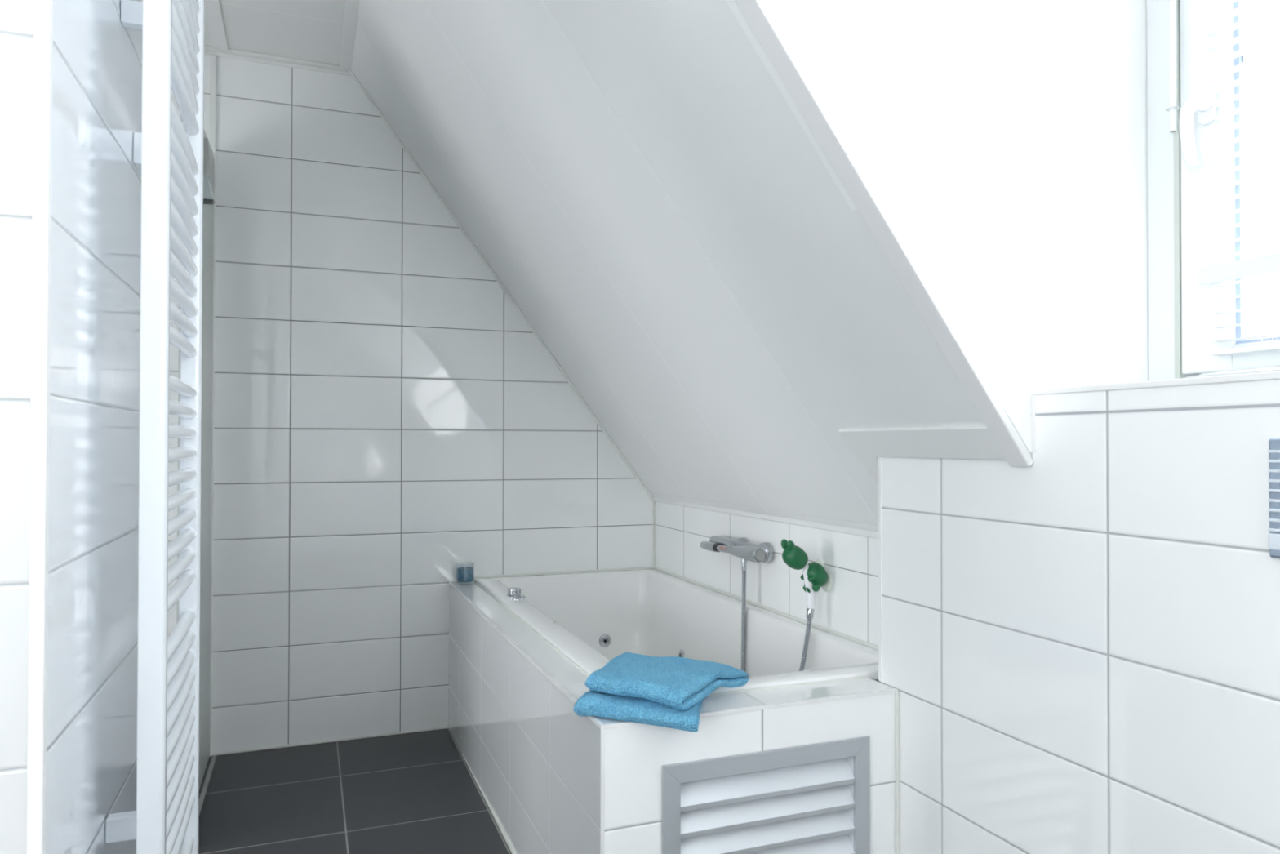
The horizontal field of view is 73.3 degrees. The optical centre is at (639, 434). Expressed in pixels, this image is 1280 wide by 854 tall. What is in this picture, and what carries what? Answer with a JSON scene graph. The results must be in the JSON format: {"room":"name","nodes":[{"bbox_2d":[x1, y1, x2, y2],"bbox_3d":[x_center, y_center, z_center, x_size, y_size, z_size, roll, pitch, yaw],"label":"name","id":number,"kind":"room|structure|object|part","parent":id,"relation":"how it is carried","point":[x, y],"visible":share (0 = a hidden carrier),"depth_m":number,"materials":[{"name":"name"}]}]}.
{"room":"bathroom","nodes":[
{"label":"bathroom","id":0,"kind":"room"},
{"bbox_2d":[0,0,142,853],"bbox_3d":[-1.479,-0.142,1.026,1.480,2.529,0.742,0,-1,-21],"label":"wall","id":1,"kind":"structure","parent":0,"point":[95,339],"depth_m":1.08,"materials":[{"name":"tile"}]},
{"bbox_2d":[26,0,53,853],"bbox_3d":[-0.661,-0.141,0.949,0.015,2.528,0.015,0,-1,-21],"label":"trim","id":2,"kind":"structure","parent":1,"relation":"attached to","point":[43,9],"depth_m":0.94,"materials":[{"name":"white plastic"}]},
{"bbox_2d":[105,0,204,853],"bbox_3d":[-0.753,0.117,1.327,0.094,2.020,0.423,0,-1,-21],"label":"towel radiator","id":3,"kind":"object","parent":1,"relation":"attached to","point":[168,151],"visible":1,"depth_m":1.23,"materials":[{"name":"white metal"}]},
{"bbox_2d":[204,0,228,49],"bbox_3d":[-1.222,-1.387,2.358,0.054,0.008,1.531,0,-1,-21],"label":"trim","id":4,"kind":"structure","parent":1,"relation":"attached to","point":[213,15],"depth_m":2.89,"materials":[{"name":"white plastic"}]},
{"bbox_2d":[204,0,345,65],"bbox_3d":[-0.998,-1.464,0.234,1.993,0.100,5.929,0,-1,-21],"label":"ceiling","id":5,"kind":"structure","parent":0,"point":[310,30],"depth_m":2.93,"materials":[{"name":"white paint"}]},
{"bbox_2d":[198,728,511,853],"bbox_3d":[-0.252,1.169,0.496,3.600,0.100,5.929,0,-1,-21],"label":"floor","id":6,"kind":"structure","parent":0,"point":[411,793],"depth_m":2.68,"materials":[{"name":"tile"}]},
{"bbox_2d":[176,115,215,788],"bbox_3d":[-1.372,0.066,2.704,0.052,2.142,0.795,0,-1,-21],"label":"door","id":7,"kind":"structure","parent":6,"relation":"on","point":[209,211],"depth_m":2.92,"materials":[{"name":"grey"}]},
{"bbox_3d":[-1.362,-0.832,2.712,0.038,0.204,0.039,0,-1,-21],"label":"shower bracket","id":8,"kind":"part","parent":7,"relation":"part of","materials":[{"name":"silver metal"}]},
{"bbox_2d":[203,174,214,200],"bbox_3d":[-1.363,-0.775,2.711,0.038,0.076,0.035,0,-1,-21],"label":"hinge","id":9,"kind":"object","parent":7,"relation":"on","point":[207,193],"depth_m":2.70,"materials":[{"name":"silver glass"}]},
{"bbox_2d":[448,581,896,853],"bbox_3d":[-0.089,0.858,2.643,0.707,0.570,1.846,0,-1,-21],"label":"surround","id":10,"kind":"object","parent":6,"relation":"on","point":[556,780],"visible":0.96,"depth_m":1.90,"materials":[{"name":"tile"}]},
{"bbox_2d":[455,565,474,584],"bbox_3d":[-0.680,0.540,3.345,0.071,0.080,0.071,0,-1,-21],"label":"candle jar","id":11,"kind":"object","parent":10,"relation":"on","point":[464,575],"visible":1,"depth_m":3.32,"materials":[{"name":"blue glass"}]},
{"bbox_2d":[462,752,515,853],"bbox_3d":[-0.411,1.137,2.514,0.010,0.007,1.838,0,-1,-21],"label":"trim","id":12,"kind":"structure","parent":10,"relation":"attached to","point":[512,851],"depth_m":2.55,"materials":[{"name":"white plastic"}]},
{"bbox_3d":[-0.373,0.857,2.535,0.097,0.568,1.844,0,-1,-21],"label":"panel","id":13,"kind":"part","parent":10,"relation":"part of","materials":[{"name":"tile"}]},
{"bbox_2d":[573,689,702,732],"bbox_3d":[0.018,0.546,1.787,0.284,0.044,0.244,0,-1,21],"label":"folded towel","id":14,"kind":"object","parent":10,"relation":"on","point":[592,703],"visible":0.44,"depth_m":1.68,"materials":[{"name":"blue fabric"}]},
{"bbox_2d":[584,652,749,710],"bbox_3d":[0.055,0.511,1.793,0.296,0.054,0.254,0,-1,20],"label":"folded towel","id":15,"kind":"object","parent":14,"relation":"on","point":[678,682],"visible":1,"depth_m":1.75,"materials":[{"name":"blue fabric"}]},
{"bbox_2d":[473,566,878,695],"bbox_3d":[0.012,0.778,2.742,0.776,0.482,1.737,0,-1,-21],"label":"bathtub","id":16,"kind":"object","parent":10,"relation":"in","point":[591,618],"visible":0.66,"depth_m":3.11,"materials":[{"name":"white ceramic"}]},
{"bbox_3d":[-0.443,0.553,3.029,0.050,0.026,0.050,0,-1,-21],"label":"control knob","id":17,"kind":"part","parent":16,"relation":"part of","materials":[{"name":"silver metal"}]},
{"bbox_2d":[740,570,812,671],"bbox_3d":[0.348,0.712,2.591,0.149,0.547,0.414,0,-1,-21],"label":"shower hose","id":18,"kind":"object","parent":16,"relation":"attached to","point":[808,628],"visible":0.41,"depth_m":2.79,"materials":[{"name":"silver metal"}]},
{"bbox_2d":[661,735,870,853],"bbox_3d":[0.262,0.891,1.818,0.490,0.466,0.065,0,-1,-21],"label":"ventilation grille","id":19,"kind":"object","parent":10,"relation":"attached to","point":[811,798],"visible":1,"depth_m":1.80,"materials":[{"name":"grey metal"}]},
{"bbox_3d":[0.062,0.890,1.710,0.038,0.465,0.008,0,-1,-21],"label":"frame","id":20,"kind":"part","parent":19,"relation":"part of","materials":[{"name":"grey metal"}]},
{"bbox_3d":[0.273,0.677,1.794,0.489,0.038,0.008,0,-1,-21],"label":"frame","id":21,"kind":"part","parent":19,"relation":"part of","materials":[{"name":"grey metal"}]},
{"bbox_3d":[0.263,0.888,1.815,0.425,0.396,0.057,0,-1,-21],"label":"frame","id":22,"kind":"part","parent":19,"relation":"part of","materials":[{"name":"silver metal"}]},
{"bbox_3d":[0.483,0.892,1.873,0.038,0.465,0.008,0,-1,-21],"label":"frame","id":23,"kind":"part","parent":19,"relation":"part of","materials":[{"name":"grey metal"}]},
{"bbox_3d":[0.269,0.850,1.853,0.609,0.568,0.108,0,-1,-21],"label":"panel","id":24,"kind":"part","parent":10,"relation":"part of","materials":[{"name":"tile"}]},
{"bbox_2d":[167,54,653,755],"bbox_3d":[-1.363,-0.168,3.205,3.470,2.629,0.100,0,-1,-21],"label":"wall","id":25,"kind":"structure","parent":0,"point":[388,422],"depth_m":3.26,"materials":[{"name":"tile"}]},
{"bbox_2d":[209,54,216,754],"bbox_3d":[-1.534,-0.108,3.077,0.020,2.506,0.014,0,-1,-21],"label":"trim","id":26,"kind":"structure","parent":25,"relation":"attached to","point":[212,58],"depth_m":3.08,"materials":[{"name":"white plastic"}]},
{"bbox_2d":[204,44,350,75],"bbox_3d":[-1.955,-1.382,2.915,1.843,0.008,0.036,0,-1,-21],"label":"trim","id":27,"kind":"structure","parent":25,"relation":"attached to","point":[232,51],"depth_m":3.15,"materials":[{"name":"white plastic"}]},
{"bbox_2d":[212,726,448,755],"bbox_3d":[-1.133,1.144,3.223,0.844,0.006,0.006,0,-1,-21],"label":"trim","id":28,"kind":"structure","parent":25,"relation":"attached to","point":[442,727],"depth_m":3.21,"materials":[{"name":"white plastic"}]},
{"bbox_2d":[339,0,359,68],"bbox_3d":[-0.076,-1.405,0.571,0.041,0.008,5.692,0,-1,-21],"label":"trim","id":29,"kind":"structure","parent":25,"relation":"attached to","point":[351,10],"depth_m":2.94,"materials":[{"name":"white plastic"}]},
{"bbox_2d":[348,69,655,504],"bbox_3d":[-0.518,-0.540,3.470,1.253,1.672,0.022,0,-1,-21],"label":"trim","id":30,"kind":"structure","parent":25,"relation":"attached to","point":[353,75],"depth_m":3.45,"materials":[{"name":"white plastic"}]},
{"bbox_2d":[653,502,654,566],"bbox_3d":[0.059,0.427,3.692,0.006,0.283,0.006,0,-1,-21],"label":"trim","id":31,"kind":"structure","parent":25,"relation":"attached to","point":[653,503],"depth_m":3.69,"materials":[{"name":"white plastic"}]},
{"bbox_2d":[350,0,1032,529],"bbox_3d":[-0.040,-0.500,2.527,1.457,2.096,2.325,0,-1,-21],"label":"ceiling","id":32,"kind":"structure","parent":0,"point":[634,175],"depth_m":2.16,"materials":[{"name":"white paint"}]},
{"bbox_2d":[654,502,879,681],"bbox_3d":[0.456,0.711,2.839,0.120,0.868,1.879,0,-1,-21],"label":"wall","id":33,"kind":"structure","parent":0,"point":[851,607],"depth_m":2.71,"materials":[{"name":"tile"}]},
{"bbox_2d":[700,535,773,570],"bbox_3d":[0.319,0.395,2.908,0.087,0.095,0.426,0,-1,-21],"label":"mixer","id":34,"kind":"object","parent":33,"relation":"attached to","point":[741,548],"visible":1,"depth_m":2.80,"materials":[{"name":"silver metal"}]},
{"bbox_3d":[0.326,0.375,2.911,0.038,0.038,0.352,0,-1,-21],"label":"rail","id":35,"kind":"part","parent":34,"relation":"part of","materials":[{"name":"silver metal"}]},
{"bbox_2d":[649,492,878,538],"bbox_3d":[0.361,0.259,2.880,0.033,0.042,1.696,0,-1,-21],"label":"trim","id":36,"kind":"structure","parent":33,"relation":"attached to","point":[867,532],"depth_m":2.69,"materials":[{"name":"white plastic"}]},
{"bbox_2d":[815,558,832,591],"bbox_3d":[0.520,0.405,2.477,0.022,0.092,0.085,0,-1,-21],"label":"holder","id":37,"kind":"object","parent":33,"relation":"attached to","point":[827,587],"visible":0.36,"depth_m":2.46,"materials":[{"name":"white plastic"}]},
{"bbox_2d":[781,538,828,619],"bbox_3d":[0.466,0.408,2.427,0.136,0.226,0.062,0,-1,-21],"label":"shower","id":38,"kind":"object","parent":37,"relation":"attached to","point":[815,575],"visible":1,"depth_m":2.41,"materials":[{"name":"green plastic"}]},
{"bbox_3d":[0.474,0.424,2.431,0.044,0.134,0.026,0,-1,-21],"label":"handle","id":39,"kind":"part","parent":38,"relation":"part of","materials":[{"name":"white plastic"}]},
{"bbox_3d":[0.487,0.397,2.413,0.038,0.030,0.020,0,-1,-21],"label":"arm","id":40,"kind":"part","parent":38,"relation":"part of","materials":[{"name":"green plastic"}]},
{"bbox_2d":[815,558,825,568],"bbox_3d":[0.519,0.384,2.497,0.011,0.048,0.048,0,-1,-21],"label":"cup","id":41,"kind":"object","parent":37,"relation":"on","point":[820,561],"depth_m":2.49,"materials":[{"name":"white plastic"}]},
{"bbox_2d":[822,572,832,591],"bbox_3d":[0.531,0.423,2.466,0.011,0.056,0.056,0,-1,-21],"label":"cup","id":42,"kind":"object","parent":37,"relation":"on","point":[827,587],"depth_m":2.45,"materials":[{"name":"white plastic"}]},
{"bbox_2d":[725,0,1148,453],"bbox_3d":[0.507,-0.569,1.533,1.455,1.400,0.080,0,-1,-21],"label":"wall","id":43,"kind":"structure","parent":0,"point":[1004,142],"depth_m":1.55,"materials":[{"name":"white paint"}]},
{"bbox_2d":[733,0,1034,466],"bbox_3d":[0.276,-0.557,1.422,0.927,1.225,0.049,0,-1,-21],"label":"trim","id":44,"kind":"structure","parent":43,"relation":"attached to","point":[757,14],"depth_m":1.47,"materials":[{"name":"white plastic"}]},
{"bbox_2d":[879,379,1279,853],"bbox_3d":[1.339,0.512,0.165,0.164,1.211,3.950,0,-1,-21],"label":"wall","id":45,"kind":"structure","parent":0,"point":[1081,643],"depth_m":1.44,"materials":[{"name":"tile"}]},
{"bbox_2d":[839,429,877,484],"bbox_3d":[0.574,0.110,2.037,0.187,0.246,0.083,0,-1,-21],"label":"trim","id":46,"kind":"structure","parent":45,"relation":"attached to","point":[869,461],"depth_m":2.03,"materials":[{"name":"white paint"}]},
{"bbox_2d":[877,456,881,681],"bbox_3d":[0.555,0.306,1.978,0.012,0.517,0.010,0,-1,-21],"label":"trim","id":47,"kind":"structure","parent":45,"relation":"attached to","point":[879,458],"depth_m":1.97,"materials":[{"name":"white plastic"}]},
{"bbox_2d":[895,688,899,853],"bbox_3d":[0.571,0.850,1.907,0.008,0.570,0.007,0,-1,-21],"label":"trim","id":48,"kind":"structure","parent":45,"relation":"attached to","point":[897,713],"depth_m":1.91,"materials":[{"name":"white plastic"}]},
{"bbox_2d":[838,425,1005,459],"bbox_3d":[0.581,0.017,1.823,0.051,0.064,0.487,0,-1,-21],"label":"ledge","id":49,"kind":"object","parent":45,"relation":"attached to","point":[949,442],"depth_m":1.77,"materials":[{"name":"white paint"}]},
{"bbox_2d":[1031,395,1035,452],"bbox_3d":[0.717,-0.025,1.561,0.010,0.114,0.009,0,-1,-21],"label":"trim","id":50,"kind":"structure","parent":45,"relation":"attached to","point":[1033,397],"depth_m":1.56,"materials":[{"name":"white plastic"}]},
{"bbox_2d":[1031,371,1279,395],"bbox_3d":[1.196,-0.089,0.330,0.015,0.011,2.651,0,-1,-21],"label":"trim","id":51,"kind":"structure","parent":45,"relation":"attached to","point":[1272,375],"depth_m":1.32,"materials":[{"name":"white tile"}]},
{"bbox_2d":[1035,403,1279,415],"bbox_3d":[1.194,-0.049,0.329,0.007,0.004,2.651,0,-1,-21],"label":"trim","id":52,"kind":"structure","parent":45,"relation":"attached to","point":[1277,404],"depth_m":1.32,"materials":[{"name":"grey"}]},
{"bbox_2d":[1267,437,1279,559],"bbox_3d":[0.900,0.085,1.061,0.012,0.163,0.240,0,-1,-21],"label":"flush plate","id":53,"kind":"object","parent":45,"relation":"attached to","point":[1273,451],"visible":1,"depth_m":1.16,"materials":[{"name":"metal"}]},
{"bbox_3d":[1.486,0.515,0.436,0.307,1.211,2.651,0,-1,-21],"label":"wall","id":54,"kind":"structure","parent":0,"visible":0},
{"bbox_2d":[1146,0,1279,381],"bbox_3d":[1.186,-0.627,1.162,0.156,1.089,1.100,0,-1,-21],"label":"window","id":55,"kind":"structure","parent":54,"relation":"in","point":[1180,236],"depth_m":1.56,"materials":[{"name":"white plastic"}]},
{"bbox_2d":[1165,0,1180,133],"bbox_3d":[0.986,-0.860,1.593,0.026,0.600,0.022,0,-1,-21],"label":"tube","id":56,"kind":"object","parent":55,"relation":"hanging from","point":[1173,106],"visible":1,"depth_m":1.59,"materials":[{"name":"white"}]},
{"bbox_3d":[0.988,-0.539,1.533,0.054,0.130,0.028,0,-1,-21],"label":"handle","id":57,"kind":"part","parent":55,"relation":"part of","materials":[{"name":"white"}]},
{"bbox_2d":[1198,252,1279,284],"bbox_3d":[1.167,-0.283,1.105,0.040,0.030,0.903,0,-1,-21],"label":"bar","id":58,"kind":"object","parent":55,"relation":"attached to","point":[1268,264],"visible":1,"depth_m":1.45,"materials":[{"name":"white"}]},
{"bbox_2d":[1208,0,1279,355],"bbox_3d":[1.162,-0.627,1.124,0.028,0.970,0.845,0,-1,-21],"label":"blind","id":59,"kind":"object","parent":55,"relation":"attached to","point":[1224,3],"visible":0.99,"depth_m":1.46,"materials":[{"name":"white"}]},
{"bbox_3d":[1.161,-0.147,1.119,0.024,0.009,0.845,0,-1,-21],"label":"rail","id":60,"kind":"part","parent":59,"relation":"part of","materials":[{"name":"white plastic"}]},
{"bbox_3d":[1.042,-0.617,1.434,0.028,0.945,0.001,0,-1,-21],"label":"ladder cord","id":61,"kind":"part","parent":59,"relation":"part of","materials":[{"name":"white fabric"}]}
]}

